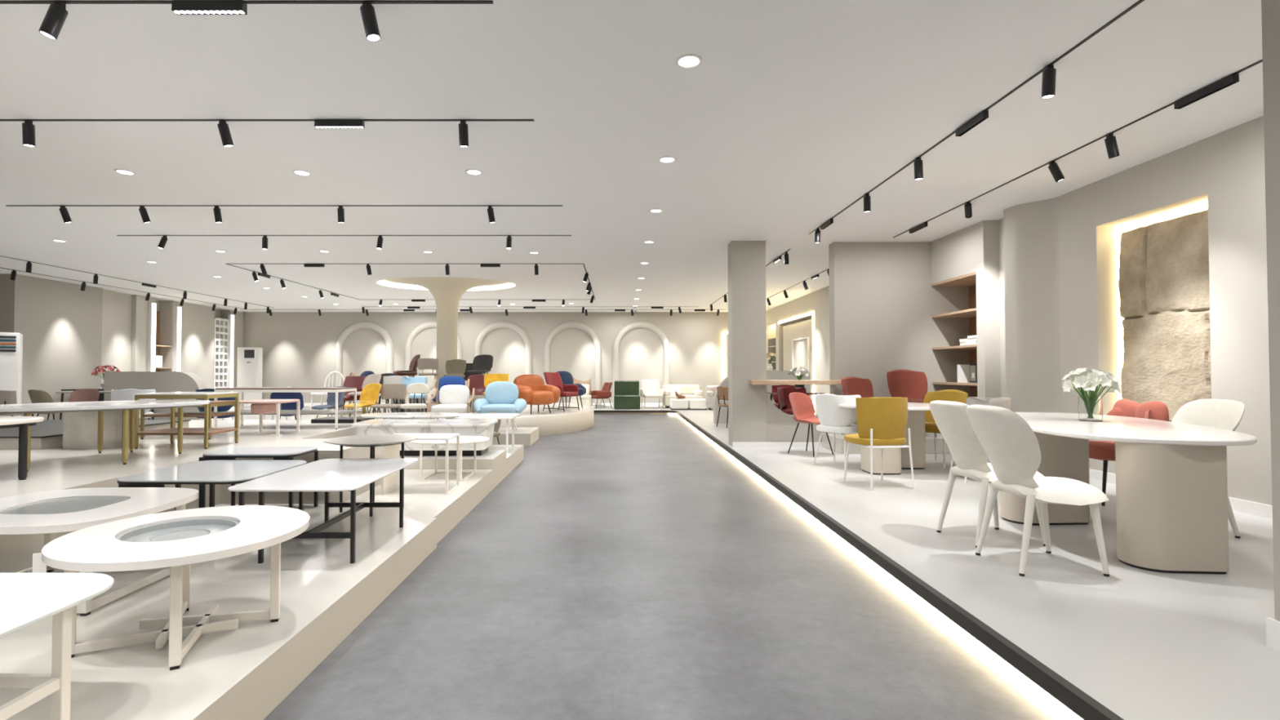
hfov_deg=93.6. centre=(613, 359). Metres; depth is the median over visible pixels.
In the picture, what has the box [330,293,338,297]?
track light
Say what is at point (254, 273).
track spotlight
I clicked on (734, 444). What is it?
baseboard
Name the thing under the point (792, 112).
ceiling
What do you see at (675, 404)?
ottoman
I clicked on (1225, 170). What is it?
wall
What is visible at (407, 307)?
track light
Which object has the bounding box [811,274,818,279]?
track light
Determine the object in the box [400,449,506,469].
floor
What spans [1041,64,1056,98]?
track spotlight
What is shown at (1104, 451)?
chair
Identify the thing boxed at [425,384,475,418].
armchair
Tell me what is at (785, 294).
track spotlight
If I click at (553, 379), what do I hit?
lounge chair
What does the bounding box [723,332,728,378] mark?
niche
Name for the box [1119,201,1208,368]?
light
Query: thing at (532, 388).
armchair
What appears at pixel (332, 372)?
chair
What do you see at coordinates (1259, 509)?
baseboard
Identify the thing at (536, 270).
track spotlight
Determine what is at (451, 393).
cushion
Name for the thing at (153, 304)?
diffuser
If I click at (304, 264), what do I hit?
track light
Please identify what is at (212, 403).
table
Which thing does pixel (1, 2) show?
track
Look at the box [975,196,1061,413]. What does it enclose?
wall pier
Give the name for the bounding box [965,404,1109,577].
dining chair
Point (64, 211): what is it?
track spotlight
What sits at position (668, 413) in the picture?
led strip
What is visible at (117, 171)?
recessed light
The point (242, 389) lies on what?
table
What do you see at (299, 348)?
wall
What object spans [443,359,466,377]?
chair
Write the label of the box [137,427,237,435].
shelf
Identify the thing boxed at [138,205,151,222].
track spotlight
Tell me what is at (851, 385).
chair
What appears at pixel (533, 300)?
track light
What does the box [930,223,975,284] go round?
wall
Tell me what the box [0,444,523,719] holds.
display platform
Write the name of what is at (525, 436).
platform
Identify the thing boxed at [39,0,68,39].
track spotlight
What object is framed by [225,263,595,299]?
track
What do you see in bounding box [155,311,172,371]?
shelves
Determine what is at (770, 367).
flowers
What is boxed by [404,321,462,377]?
trim
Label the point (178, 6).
track light
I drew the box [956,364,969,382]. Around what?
book
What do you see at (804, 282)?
track spotlight
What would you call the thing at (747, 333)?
wall pillar
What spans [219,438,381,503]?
floor
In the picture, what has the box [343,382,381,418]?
chair
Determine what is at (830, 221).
track light
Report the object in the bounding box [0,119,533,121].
track
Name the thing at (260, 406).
side table
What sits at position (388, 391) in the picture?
chair
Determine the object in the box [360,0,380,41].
track spotlight
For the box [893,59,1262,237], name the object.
track
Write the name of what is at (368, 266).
track spotlight
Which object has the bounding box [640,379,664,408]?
lounge chair
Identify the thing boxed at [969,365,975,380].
picture
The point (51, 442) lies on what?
floor
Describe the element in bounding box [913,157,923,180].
track spotlight
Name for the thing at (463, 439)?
coffee table
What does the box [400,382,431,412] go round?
chair
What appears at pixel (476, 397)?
floor
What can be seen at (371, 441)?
side table
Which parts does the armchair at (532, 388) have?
armrest, backrest, seat, armrest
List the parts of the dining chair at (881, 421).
leg, leg, seat, seat frame, backrest, leg, leg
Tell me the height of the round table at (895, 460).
0.750 m
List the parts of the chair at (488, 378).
backrest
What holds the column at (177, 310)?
attached to the wall at (125, 317)
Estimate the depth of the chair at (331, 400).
10.69 m
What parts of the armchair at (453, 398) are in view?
armrest, leg, armrest, leg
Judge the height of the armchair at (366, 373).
0.879 m
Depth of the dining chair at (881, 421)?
5.82 m
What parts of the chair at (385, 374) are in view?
backrest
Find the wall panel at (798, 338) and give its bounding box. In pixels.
[777,311,814,407]
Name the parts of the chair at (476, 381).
backrest, seat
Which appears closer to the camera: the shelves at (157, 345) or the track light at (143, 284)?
the track light at (143, 284)
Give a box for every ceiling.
[0,0,1263,311]
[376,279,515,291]
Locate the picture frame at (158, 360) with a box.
[155,355,162,367]
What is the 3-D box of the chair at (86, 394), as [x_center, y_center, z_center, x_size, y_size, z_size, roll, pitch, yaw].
[-9.721,0.942,10.935,0.466,0.818,0.528,0,-1,-15]
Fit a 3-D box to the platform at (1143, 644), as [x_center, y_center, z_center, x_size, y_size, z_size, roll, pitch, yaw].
[2.400,1.322,8.075,9.200,0.060,24.200,0,-1,0]
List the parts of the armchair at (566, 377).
backrest, seat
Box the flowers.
[766,351,777,370]
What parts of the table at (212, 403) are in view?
leg, leg, frame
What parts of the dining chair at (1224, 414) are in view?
backrest, leg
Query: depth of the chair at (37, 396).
9.96 m
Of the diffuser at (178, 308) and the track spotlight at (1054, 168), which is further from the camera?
the diffuser at (178, 308)
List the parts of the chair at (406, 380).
backrest, seat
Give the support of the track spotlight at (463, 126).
attached to the track at (1, 120)
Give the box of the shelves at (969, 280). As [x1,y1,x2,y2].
[931,271,977,396]
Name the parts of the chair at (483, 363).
seat, backrest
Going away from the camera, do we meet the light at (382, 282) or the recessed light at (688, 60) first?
the recessed light at (688, 60)
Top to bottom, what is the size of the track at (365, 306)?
0.008 m
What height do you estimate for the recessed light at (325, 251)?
0.008 m
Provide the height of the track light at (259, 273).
0.054 m
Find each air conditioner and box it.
[0,332,22,416]
[236,347,262,407]
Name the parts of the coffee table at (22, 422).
frame, leg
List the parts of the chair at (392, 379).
backrest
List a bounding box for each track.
[0,0,493,4]
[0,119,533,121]
[0,255,272,307]
[0,267,241,308]
[5,204,562,206]
[116,235,571,235]
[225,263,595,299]
[364,306,698,306]
[709,248,790,306]
[765,268,829,299]
[808,0,1144,234]
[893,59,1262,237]
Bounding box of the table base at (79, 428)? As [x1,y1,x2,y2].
[62,409,128,449]
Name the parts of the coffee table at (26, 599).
long rail, rail, leg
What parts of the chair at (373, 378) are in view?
seat, backrest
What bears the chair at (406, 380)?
on the floor at (559, 421)
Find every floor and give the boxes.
[0,421,189,449]
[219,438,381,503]
[263,414,1082,719]
[315,403,594,436]
[390,390,484,412]
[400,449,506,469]
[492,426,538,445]
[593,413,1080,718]
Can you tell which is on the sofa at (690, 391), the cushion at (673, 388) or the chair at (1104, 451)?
the cushion at (673, 388)
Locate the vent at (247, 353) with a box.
[244,350,254,358]
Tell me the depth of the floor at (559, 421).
12.26 m
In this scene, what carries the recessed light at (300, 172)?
in the ceiling at (792, 112)
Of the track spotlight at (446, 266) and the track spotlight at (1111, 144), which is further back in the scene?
the track spotlight at (446, 266)
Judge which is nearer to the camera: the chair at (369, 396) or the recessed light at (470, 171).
the recessed light at (470, 171)
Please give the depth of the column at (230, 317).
19.23 m
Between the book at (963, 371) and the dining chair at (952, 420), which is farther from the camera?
the book at (963, 371)
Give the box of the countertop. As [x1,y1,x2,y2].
[749,380,841,384]
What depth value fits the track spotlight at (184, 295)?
14.76 m
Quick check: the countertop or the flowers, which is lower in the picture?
the countertop
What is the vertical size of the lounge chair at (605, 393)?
0.805 m
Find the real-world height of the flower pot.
0.479 m
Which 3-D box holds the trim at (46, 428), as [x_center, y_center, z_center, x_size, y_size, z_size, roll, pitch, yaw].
[-6.025,0.674,5.988,2.350,0.012,1.800,0,-1,0]
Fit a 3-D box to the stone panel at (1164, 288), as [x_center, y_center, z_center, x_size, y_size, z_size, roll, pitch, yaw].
[5.332,-0.385,5.671,0.157,1.917,1.125,0,-1,0]
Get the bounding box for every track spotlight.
[9,270,17,279]
[22,120,35,146]
[26,261,31,272]
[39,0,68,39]
[58,205,71,222]
[80,281,86,291]
[93,274,98,284]
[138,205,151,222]
[145,293,150,301]
[157,235,168,248]
[179,298,184,306]
[182,290,186,299]
[213,205,222,222]
[217,120,233,146]
[223,298,227,306]
[244,302,247,309]
[252,271,258,281]
[259,263,266,275]
[262,235,267,249]
[280,279,285,288]
[318,289,324,298]
[337,205,344,222]
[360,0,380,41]
[366,263,372,275]
[376,235,382,249]
[444,263,449,275]
[458,120,468,146]
[487,205,495,222]
[506,235,511,249]
[533,263,538,275]
[582,272,588,282]
[586,282,591,291]
[724,294,727,302]
[766,297,771,305]
[783,289,788,298]
[784,252,788,264]
[802,280,808,289]
[814,228,820,243]
[863,193,871,212]
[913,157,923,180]
[964,201,972,218]
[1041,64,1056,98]
[1048,160,1064,182]
[1104,133,1119,158]
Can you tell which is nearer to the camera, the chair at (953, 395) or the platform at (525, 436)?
the chair at (953, 395)
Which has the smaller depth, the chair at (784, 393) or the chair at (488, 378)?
the chair at (784, 393)
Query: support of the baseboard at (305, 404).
attached to the wall at (299, 348)
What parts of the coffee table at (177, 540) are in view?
leg, rail, rail, leg, leg, rail, rail, leg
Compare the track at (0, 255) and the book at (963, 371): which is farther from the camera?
the track at (0, 255)
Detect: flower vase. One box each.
[91,364,119,389]
[1060,368,1120,421]
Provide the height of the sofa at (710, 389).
0.720 m
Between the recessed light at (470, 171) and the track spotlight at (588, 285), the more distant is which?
the track spotlight at (588, 285)
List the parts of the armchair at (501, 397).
seat, backrest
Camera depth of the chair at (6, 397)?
9.72 m
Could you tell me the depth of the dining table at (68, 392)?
11.63 m
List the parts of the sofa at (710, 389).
armrest, seat, backrest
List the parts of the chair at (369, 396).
seat, backrest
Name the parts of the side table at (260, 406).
leg, leg, drawer, leg, leg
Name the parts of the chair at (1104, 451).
seat, leg, backrest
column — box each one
[147,302,156,371]
[173,306,181,371]
[227,314,234,387]
[385,276,507,391]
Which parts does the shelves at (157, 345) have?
panel, shelf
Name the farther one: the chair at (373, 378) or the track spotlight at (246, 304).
the track spotlight at (246, 304)
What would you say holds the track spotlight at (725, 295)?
attached to the track at (788, 249)
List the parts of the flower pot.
pot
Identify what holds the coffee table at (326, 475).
on the display platform at (245, 672)
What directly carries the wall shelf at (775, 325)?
attached to the wall at (817, 301)
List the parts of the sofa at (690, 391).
armrest, backrest, seat, armrest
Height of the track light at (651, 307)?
0.054 m
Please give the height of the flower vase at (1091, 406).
0.410 m
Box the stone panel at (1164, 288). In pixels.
[1118,209,1211,420]
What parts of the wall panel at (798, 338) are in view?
frame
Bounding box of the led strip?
[668,413,1083,719]
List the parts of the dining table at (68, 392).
leg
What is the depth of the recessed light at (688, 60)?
3.85 m
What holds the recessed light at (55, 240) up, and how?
in the ceiling at (792, 112)
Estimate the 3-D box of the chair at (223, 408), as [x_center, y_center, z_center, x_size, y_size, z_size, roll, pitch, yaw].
[-6.349,0.887,9.589,0.551,0.874,0.540,0,-1,-13]
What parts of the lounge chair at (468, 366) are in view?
backrest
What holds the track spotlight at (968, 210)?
attached to the track at (1260, 60)
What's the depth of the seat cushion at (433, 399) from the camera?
11.14 m
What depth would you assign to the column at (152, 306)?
15.94 m
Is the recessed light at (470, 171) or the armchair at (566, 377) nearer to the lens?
the recessed light at (470, 171)
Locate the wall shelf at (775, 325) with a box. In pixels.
[768,324,776,370]
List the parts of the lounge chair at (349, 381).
seat, backrest, armrest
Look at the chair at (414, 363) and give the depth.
13.10 m
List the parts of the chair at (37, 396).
backrest, seat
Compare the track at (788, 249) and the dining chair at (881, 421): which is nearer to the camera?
the dining chair at (881, 421)
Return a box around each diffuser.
[151,302,156,371]
[176,306,181,371]
[230,315,234,387]
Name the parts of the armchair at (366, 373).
backrest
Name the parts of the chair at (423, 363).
backrest, seat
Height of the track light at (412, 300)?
0.054 m
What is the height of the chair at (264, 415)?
0.877 m
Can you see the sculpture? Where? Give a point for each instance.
(680, 397)
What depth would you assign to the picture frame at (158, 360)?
16.46 m
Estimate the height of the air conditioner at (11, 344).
1.850 m
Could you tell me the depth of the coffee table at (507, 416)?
7.86 m
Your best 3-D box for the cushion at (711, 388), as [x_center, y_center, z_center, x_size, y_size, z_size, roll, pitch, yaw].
[3.129,0.976,18.279,0.400,0.322,0.192,0,-1,8]
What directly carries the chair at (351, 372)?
on the floor at (559, 421)
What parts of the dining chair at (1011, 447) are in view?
leg, backrest, leg, leg, seat, leg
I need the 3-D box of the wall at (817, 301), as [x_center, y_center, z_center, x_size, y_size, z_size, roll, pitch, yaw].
[5.500,-0.081,14.705,1.000,3.250,10.600,0,-1,0]
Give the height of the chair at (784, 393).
0.874 m
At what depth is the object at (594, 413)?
17.68 m
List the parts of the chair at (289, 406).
backrest, seat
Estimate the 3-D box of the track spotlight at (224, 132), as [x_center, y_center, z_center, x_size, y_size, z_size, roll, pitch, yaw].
[-3.084,-1.798,4.773,0.074,0.202,0.113,-1,-2,42]
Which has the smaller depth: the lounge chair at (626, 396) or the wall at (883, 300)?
the wall at (883, 300)
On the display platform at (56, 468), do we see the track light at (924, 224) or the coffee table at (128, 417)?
the coffee table at (128, 417)
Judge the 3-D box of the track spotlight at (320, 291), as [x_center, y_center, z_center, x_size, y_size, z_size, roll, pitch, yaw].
[-7.122,-1.601,14.635,0.123,0.200,0.074,0,-1,0]
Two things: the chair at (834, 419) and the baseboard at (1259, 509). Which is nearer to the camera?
the baseboard at (1259, 509)
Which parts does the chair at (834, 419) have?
leg, leg, seat, backrest, leg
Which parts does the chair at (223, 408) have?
seat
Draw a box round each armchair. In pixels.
[342,370,376,411]
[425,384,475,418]
[428,376,469,412]
[473,381,527,430]
[513,374,559,414]
[552,370,586,408]
[570,377,592,406]
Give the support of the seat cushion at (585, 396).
on the armchair at (586, 399)
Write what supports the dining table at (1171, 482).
on the platform at (1143, 644)
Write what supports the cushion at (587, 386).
on the armchair at (586, 399)
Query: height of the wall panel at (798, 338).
2.560 m
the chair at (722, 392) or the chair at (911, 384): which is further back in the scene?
the chair at (722, 392)
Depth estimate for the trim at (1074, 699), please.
2.83 m
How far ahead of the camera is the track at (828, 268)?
13.55 m
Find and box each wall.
[0,274,102,419]
[101,288,243,406]
[103,371,207,419]
[243,311,728,403]
[713,370,810,423]
[765,285,830,414]
[766,390,824,442]
[828,241,970,434]
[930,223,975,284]
[1057,115,1272,506]
[1261,0,1279,621]
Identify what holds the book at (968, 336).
on the book at (968, 339)
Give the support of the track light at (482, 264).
attached to the track at (225, 264)
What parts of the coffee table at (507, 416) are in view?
leg, leg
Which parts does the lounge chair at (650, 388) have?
armrest, backrest, seat, armrest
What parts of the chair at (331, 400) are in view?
seat, backrest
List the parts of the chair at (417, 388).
seat, backrest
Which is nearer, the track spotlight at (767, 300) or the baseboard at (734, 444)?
the baseboard at (734, 444)
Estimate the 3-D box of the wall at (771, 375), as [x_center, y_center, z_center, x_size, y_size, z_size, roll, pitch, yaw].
[3.260,0.874,13.195,2.080,1.280,0.220,0,-1,0]
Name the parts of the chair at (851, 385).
backrest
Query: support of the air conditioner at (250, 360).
on the platform at (305, 407)
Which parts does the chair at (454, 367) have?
seat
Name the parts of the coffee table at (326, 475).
leg, leg, leg, leg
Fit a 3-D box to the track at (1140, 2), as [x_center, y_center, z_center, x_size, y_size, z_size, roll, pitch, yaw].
[2.840,-1.897,4.964,0.018,0.008,7.450,0,-1,0]
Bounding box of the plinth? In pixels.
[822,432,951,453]
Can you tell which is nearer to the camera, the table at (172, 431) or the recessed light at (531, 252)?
the table at (172, 431)
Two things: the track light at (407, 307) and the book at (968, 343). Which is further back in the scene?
the track light at (407, 307)
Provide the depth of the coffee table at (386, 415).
7.52 m
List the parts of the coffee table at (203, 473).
leg, leg, leg, edge frame, leg, leg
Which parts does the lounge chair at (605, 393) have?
armrest, seat, armrest, backrest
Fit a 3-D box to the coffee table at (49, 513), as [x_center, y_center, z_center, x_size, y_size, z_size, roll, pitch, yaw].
[-2.600,0.892,2.853,0.920,0.410,0.840,0,-1,0]
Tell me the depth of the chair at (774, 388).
12.32 m
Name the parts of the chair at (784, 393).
seat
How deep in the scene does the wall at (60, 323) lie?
13.10 m
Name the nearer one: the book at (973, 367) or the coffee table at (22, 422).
the coffee table at (22, 422)
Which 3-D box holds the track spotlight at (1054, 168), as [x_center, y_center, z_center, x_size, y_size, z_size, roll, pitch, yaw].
[4.193,-1.782,5.679,0.132,0.198,0.074,0,-1,13]
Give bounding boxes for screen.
[213,317,228,389]
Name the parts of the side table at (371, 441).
leg, leg, under plate, leg, leg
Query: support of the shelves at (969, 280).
on the platform at (1143, 644)
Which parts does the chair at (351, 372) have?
frame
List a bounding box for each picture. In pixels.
[155,356,161,365]
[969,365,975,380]
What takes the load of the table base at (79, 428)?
on the display platform at (56, 468)
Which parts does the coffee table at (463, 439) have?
leg, rail, leg, rail, rail, leg, rail, leg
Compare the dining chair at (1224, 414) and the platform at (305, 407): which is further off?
the platform at (305, 407)
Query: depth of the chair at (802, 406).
8.44 m
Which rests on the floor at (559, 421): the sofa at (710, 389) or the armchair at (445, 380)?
the armchair at (445, 380)
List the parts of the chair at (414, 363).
seat, backrest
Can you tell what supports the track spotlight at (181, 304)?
attached to the track at (1, 268)
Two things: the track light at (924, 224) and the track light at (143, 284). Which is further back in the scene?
the track light at (143, 284)
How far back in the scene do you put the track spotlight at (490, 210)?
7.19 m
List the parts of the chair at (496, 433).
backrest, seat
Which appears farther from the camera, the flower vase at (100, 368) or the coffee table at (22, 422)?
the flower vase at (100, 368)
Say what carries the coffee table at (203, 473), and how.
on the display platform at (245, 672)
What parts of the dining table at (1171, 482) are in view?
foot plate, foot plate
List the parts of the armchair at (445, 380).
armrest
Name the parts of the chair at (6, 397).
backrest, seat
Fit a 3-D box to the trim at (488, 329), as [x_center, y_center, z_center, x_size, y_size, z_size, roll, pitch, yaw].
[-3.670,0.119,19.937,1.920,2.819,0.130,0,-1,0]
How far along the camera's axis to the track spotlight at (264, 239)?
8.75 m
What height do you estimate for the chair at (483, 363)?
0.843 m
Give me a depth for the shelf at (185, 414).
5.96 m
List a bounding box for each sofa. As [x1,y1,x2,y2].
[662,384,702,408]
[706,385,718,409]
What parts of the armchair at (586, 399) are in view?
frame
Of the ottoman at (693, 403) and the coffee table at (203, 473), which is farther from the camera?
the ottoman at (693, 403)
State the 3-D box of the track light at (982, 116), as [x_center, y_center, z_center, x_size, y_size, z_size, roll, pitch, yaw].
[2.840,-1.872,4.758,0.042,0.054,0.370,0,-1,0]
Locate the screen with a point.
(220, 326)
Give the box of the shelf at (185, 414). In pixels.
[142,411,235,417]
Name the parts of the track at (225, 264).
rail, rail, rail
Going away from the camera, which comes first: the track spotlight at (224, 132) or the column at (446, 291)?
the track spotlight at (224, 132)
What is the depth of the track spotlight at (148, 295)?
15.11 m
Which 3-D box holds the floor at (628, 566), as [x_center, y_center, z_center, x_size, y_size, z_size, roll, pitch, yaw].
[-3.500,1.465,8.222,21.000,0.100,25.500,0,-1,0]
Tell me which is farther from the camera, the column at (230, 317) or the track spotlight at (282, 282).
the column at (230, 317)
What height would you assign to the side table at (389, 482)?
0.482 m
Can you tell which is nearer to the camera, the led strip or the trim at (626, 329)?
the led strip
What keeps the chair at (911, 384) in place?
on the platform at (1143, 644)
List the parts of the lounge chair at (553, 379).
backrest, armrest, seat, armrest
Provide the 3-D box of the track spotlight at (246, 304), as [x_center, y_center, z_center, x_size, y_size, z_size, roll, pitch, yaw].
[-10.558,-1.549,17.239,0.089,0.202,0.082,0,-1,0]
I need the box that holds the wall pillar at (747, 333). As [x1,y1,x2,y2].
[728,240,766,446]
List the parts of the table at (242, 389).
leg, leg, frame, leg, leg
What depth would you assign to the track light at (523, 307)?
18.31 m
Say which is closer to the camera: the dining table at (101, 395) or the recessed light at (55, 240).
the recessed light at (55, 240)
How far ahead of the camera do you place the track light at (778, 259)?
10.50 m
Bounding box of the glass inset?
[115,518,239,542]
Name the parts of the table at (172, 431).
leg, leg, frame, leg, leg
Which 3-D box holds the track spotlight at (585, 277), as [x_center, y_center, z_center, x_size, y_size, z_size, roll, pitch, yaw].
[-0.554,-1.653,12.027,0.119,0.201,0.074,0,-1,-18]
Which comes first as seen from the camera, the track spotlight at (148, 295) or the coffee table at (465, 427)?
the coffee table at (465, 427)
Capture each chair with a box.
[0,390,35,416]
[27,389,63,419]
[68,388,99,402]
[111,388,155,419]
[195,388,235,419]
[262,398,304,419]
[270,392,303,419]
[310,371,345,409]
[311,386,345,418]
[327,376,367,415]
[333,371,355,409]
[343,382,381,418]
[347,373,381,417]
[368,373,397,413]
[371,383,406,418]
[377,375,406,413]
[392,354,420,377]
[400,376,427,412]
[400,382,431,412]
[417,358,438,392]
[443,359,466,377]
[463,363,483,380]
[466,354,493,374]
[466,374,485,413]
[483,373,508,399]
[488,411,501,444]
[542,372,579,411]
[591,382,612,408]
[613,380,639,408]
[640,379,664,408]
[716,386,728,428]
[771,384,795,408]
[777,386,806,414]
[787,392,833,457]
[813,393,861,469]
[840,377,873,434]
[843,396,915,490]
[886,369,936,437]
[923,389,968,468]
[928,400,1045,547]
[949,396,1010,482]
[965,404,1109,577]
[1088,399,1168,506]
[1171,399,1244,537]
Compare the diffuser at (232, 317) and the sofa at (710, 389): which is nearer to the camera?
the sofa at (710, 389)
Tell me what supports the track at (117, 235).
attached to the ceiling at (792, 112)
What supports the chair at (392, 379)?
on the floor at (559, 421)
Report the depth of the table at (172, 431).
5.18 m
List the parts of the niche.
panel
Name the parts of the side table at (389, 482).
panel, leg, rail, leg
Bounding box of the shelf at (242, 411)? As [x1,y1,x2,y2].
[229,409,355,414]
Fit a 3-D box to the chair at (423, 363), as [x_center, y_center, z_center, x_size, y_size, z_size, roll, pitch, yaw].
[-3.976,0.333,12.892,0.433,0.754,0.430,0,-1,-20]
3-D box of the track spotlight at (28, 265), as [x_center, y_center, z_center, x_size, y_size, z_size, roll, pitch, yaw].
[-10.558,-1.677,10.840,0.089,0.202,0.082,0,-1,0]
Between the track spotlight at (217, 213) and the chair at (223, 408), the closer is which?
the track spotlight at (217, 213)
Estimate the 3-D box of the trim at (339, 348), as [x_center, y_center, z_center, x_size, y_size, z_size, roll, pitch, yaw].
[-8.290,0.119,19.937,1.920,2.819,0.130,0,-1,0]
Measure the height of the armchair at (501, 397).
0.879 m
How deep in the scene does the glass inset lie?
2.49 m
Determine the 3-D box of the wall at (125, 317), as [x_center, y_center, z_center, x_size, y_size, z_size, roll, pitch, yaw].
[-13.175,-0.215,8.006,1.650,3.250,24.000,0,-1,0]
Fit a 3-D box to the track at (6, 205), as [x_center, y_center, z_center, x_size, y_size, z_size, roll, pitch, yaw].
[-3.950,-1.852,7.208,6.680,0.008,0.018,0,-1,0]
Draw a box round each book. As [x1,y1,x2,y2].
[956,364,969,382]
[959,337,977,342]
[960,341,977,345]
[967,335,976,338]
[969,363,977,382]
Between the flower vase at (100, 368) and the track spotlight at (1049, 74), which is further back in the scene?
the flower vase at (100, 368)
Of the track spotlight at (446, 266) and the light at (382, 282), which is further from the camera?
the light at (382, 282)
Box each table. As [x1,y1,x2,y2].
[0,399,209,471]
[0,416,44,479]
[0,487,198,616]
[0,573,113,719]
[32,505,309,670]
[55,391,158,419]
[61,388,104,401]
[117,459,306,511]
[133,391,239,448]
[140,400,235,439]
[199,446,318,507]
[213,386,356,429]
[227,458,418,563]
[238,399,300,435]
[323,434,419,516]
[351,418,497,455]
[360,412,460,418]
[381,433,460,495]
[410,435,489,481]
[445,413,519,453]
[767,391,825,408]
[839,402,930,474]
[1000,412,1257,574]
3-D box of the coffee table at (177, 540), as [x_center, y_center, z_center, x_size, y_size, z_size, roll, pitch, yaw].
[-1.700,0.883,2.403,0.860,0.410,0.860,0,-1,0]
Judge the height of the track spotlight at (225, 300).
0.202 m
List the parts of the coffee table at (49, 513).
rail, leg, glass, rail, leg, rail, rail, leg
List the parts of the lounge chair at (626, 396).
seat, backrest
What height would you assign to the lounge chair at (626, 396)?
0.860 m
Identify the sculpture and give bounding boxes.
[675,391,685,399]
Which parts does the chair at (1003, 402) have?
leg, backrest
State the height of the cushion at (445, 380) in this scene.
0.363 m
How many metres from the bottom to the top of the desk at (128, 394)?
0.874 m
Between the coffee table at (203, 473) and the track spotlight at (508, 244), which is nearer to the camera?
the coffee table at (203, 473)
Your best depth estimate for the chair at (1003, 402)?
6.37 m
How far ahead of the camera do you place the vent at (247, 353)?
19.24 m
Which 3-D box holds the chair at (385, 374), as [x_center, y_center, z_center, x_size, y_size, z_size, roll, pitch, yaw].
[-4.720,0.686,12.341,0.470,0.826,0.534,0,-1,5]
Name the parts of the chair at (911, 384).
backrest, seat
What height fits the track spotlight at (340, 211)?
0.201 m
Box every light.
[51,239,66,242]
[114,168,136,175]
[142,283,155,288]
[171,0,247,14]
[257,272,270,278]
[292,169,311,176]
[303,263,324,266]
[314,119,364,128]
[319,250,330,253]
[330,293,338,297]
[377,280,515,290]
[407,306,419,308]
[411,299,425,302]
[465,168,482,175]
[480,263,500,266]
[523,306,535,308]
[528,251,538,253]
[532,299,545,302]
[643,240,654,243]
[648,208,662,213]
[651,306,663,308]
[657,155,676,163]
[675,53,702,68]
[773,256,781,263]
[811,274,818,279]
[820,218,833,229]
[909,222,928,233]
[955,110,988,136]
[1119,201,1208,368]
[1173,73,1239,109]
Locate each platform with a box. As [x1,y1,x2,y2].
[0,419,355,573]
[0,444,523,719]
[211,405,325,419]
[591,405,1279,719]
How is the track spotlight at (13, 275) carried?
attached to the track at (1, 268)
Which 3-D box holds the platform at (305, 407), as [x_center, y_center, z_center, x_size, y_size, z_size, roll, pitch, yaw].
[-8.100,1.443,12.574,11.800,0.118,15.200,0,-1,0]
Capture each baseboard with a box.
[303,403,662,405]
[732,442,822,446]
[1088,468,1272,519]
[1266,617,1279,652]
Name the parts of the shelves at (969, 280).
shelf, shelf, shelf, shelf, panel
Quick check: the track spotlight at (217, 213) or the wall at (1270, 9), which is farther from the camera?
the track spotlight at (217, 213)
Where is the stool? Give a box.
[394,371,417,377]
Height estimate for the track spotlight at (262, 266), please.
0.200 m
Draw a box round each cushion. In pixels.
[431,392,439,401]
[431,404,470,413]
[438,376,465,391]
[439,384,469,404]
[571,394,591,399]
[581,383,590,395]
[667,386,680,395]
[709,386,716,395]
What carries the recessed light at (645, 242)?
in the ceiling at (792, 112)
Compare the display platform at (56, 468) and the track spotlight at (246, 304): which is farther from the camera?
the track spotlight at (246, 304)
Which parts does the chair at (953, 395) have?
seat, leg, leg, backrest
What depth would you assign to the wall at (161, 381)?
12.49 m
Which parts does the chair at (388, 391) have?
seat, backrest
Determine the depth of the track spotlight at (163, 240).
8.74 m
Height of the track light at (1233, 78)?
0.054 m
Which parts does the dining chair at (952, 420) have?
leg, backrest, leg, leg, seat, leg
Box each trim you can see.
[0,419,191,438]
[335,321,393,404]
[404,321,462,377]
[474,321,532,374]
[543,321,601,406]
[594,410,1124,719]
[612,321,670,405]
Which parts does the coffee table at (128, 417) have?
leg, leg, under frame, leg, leg, leg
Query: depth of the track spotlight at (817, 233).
8.32 m
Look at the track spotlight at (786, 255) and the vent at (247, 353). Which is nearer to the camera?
the track spotlight at (786, 255)
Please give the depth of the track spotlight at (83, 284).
13.27 m
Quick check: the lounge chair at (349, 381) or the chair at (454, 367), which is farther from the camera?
the chair at (454, 367)
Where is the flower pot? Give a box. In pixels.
[788,366,809,387]
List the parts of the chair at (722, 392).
leg, backrest, seat, leg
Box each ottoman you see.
[670,398,688,409]
[688,398,706,409]
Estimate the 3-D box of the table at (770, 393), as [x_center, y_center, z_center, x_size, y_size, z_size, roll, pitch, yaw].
[3.400,0.981,11.283,0.950,0.751,0.800,0,-1,0]
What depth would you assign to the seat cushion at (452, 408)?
10.13 m
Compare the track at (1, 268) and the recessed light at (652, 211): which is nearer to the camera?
the recessed light at (652, 211)
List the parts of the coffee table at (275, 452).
leg, leg, edge frame, leg, leg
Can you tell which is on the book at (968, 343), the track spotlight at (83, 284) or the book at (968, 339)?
the book at (968, 339)
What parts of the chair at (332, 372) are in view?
leg, seat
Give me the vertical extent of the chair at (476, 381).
0.801 m
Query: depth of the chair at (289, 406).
9.49 m
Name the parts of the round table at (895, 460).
foot plate, foot plate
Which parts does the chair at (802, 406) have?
leg, backrest, seat, leg, leg, leg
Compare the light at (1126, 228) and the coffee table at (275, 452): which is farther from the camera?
the light at (1126, 228)

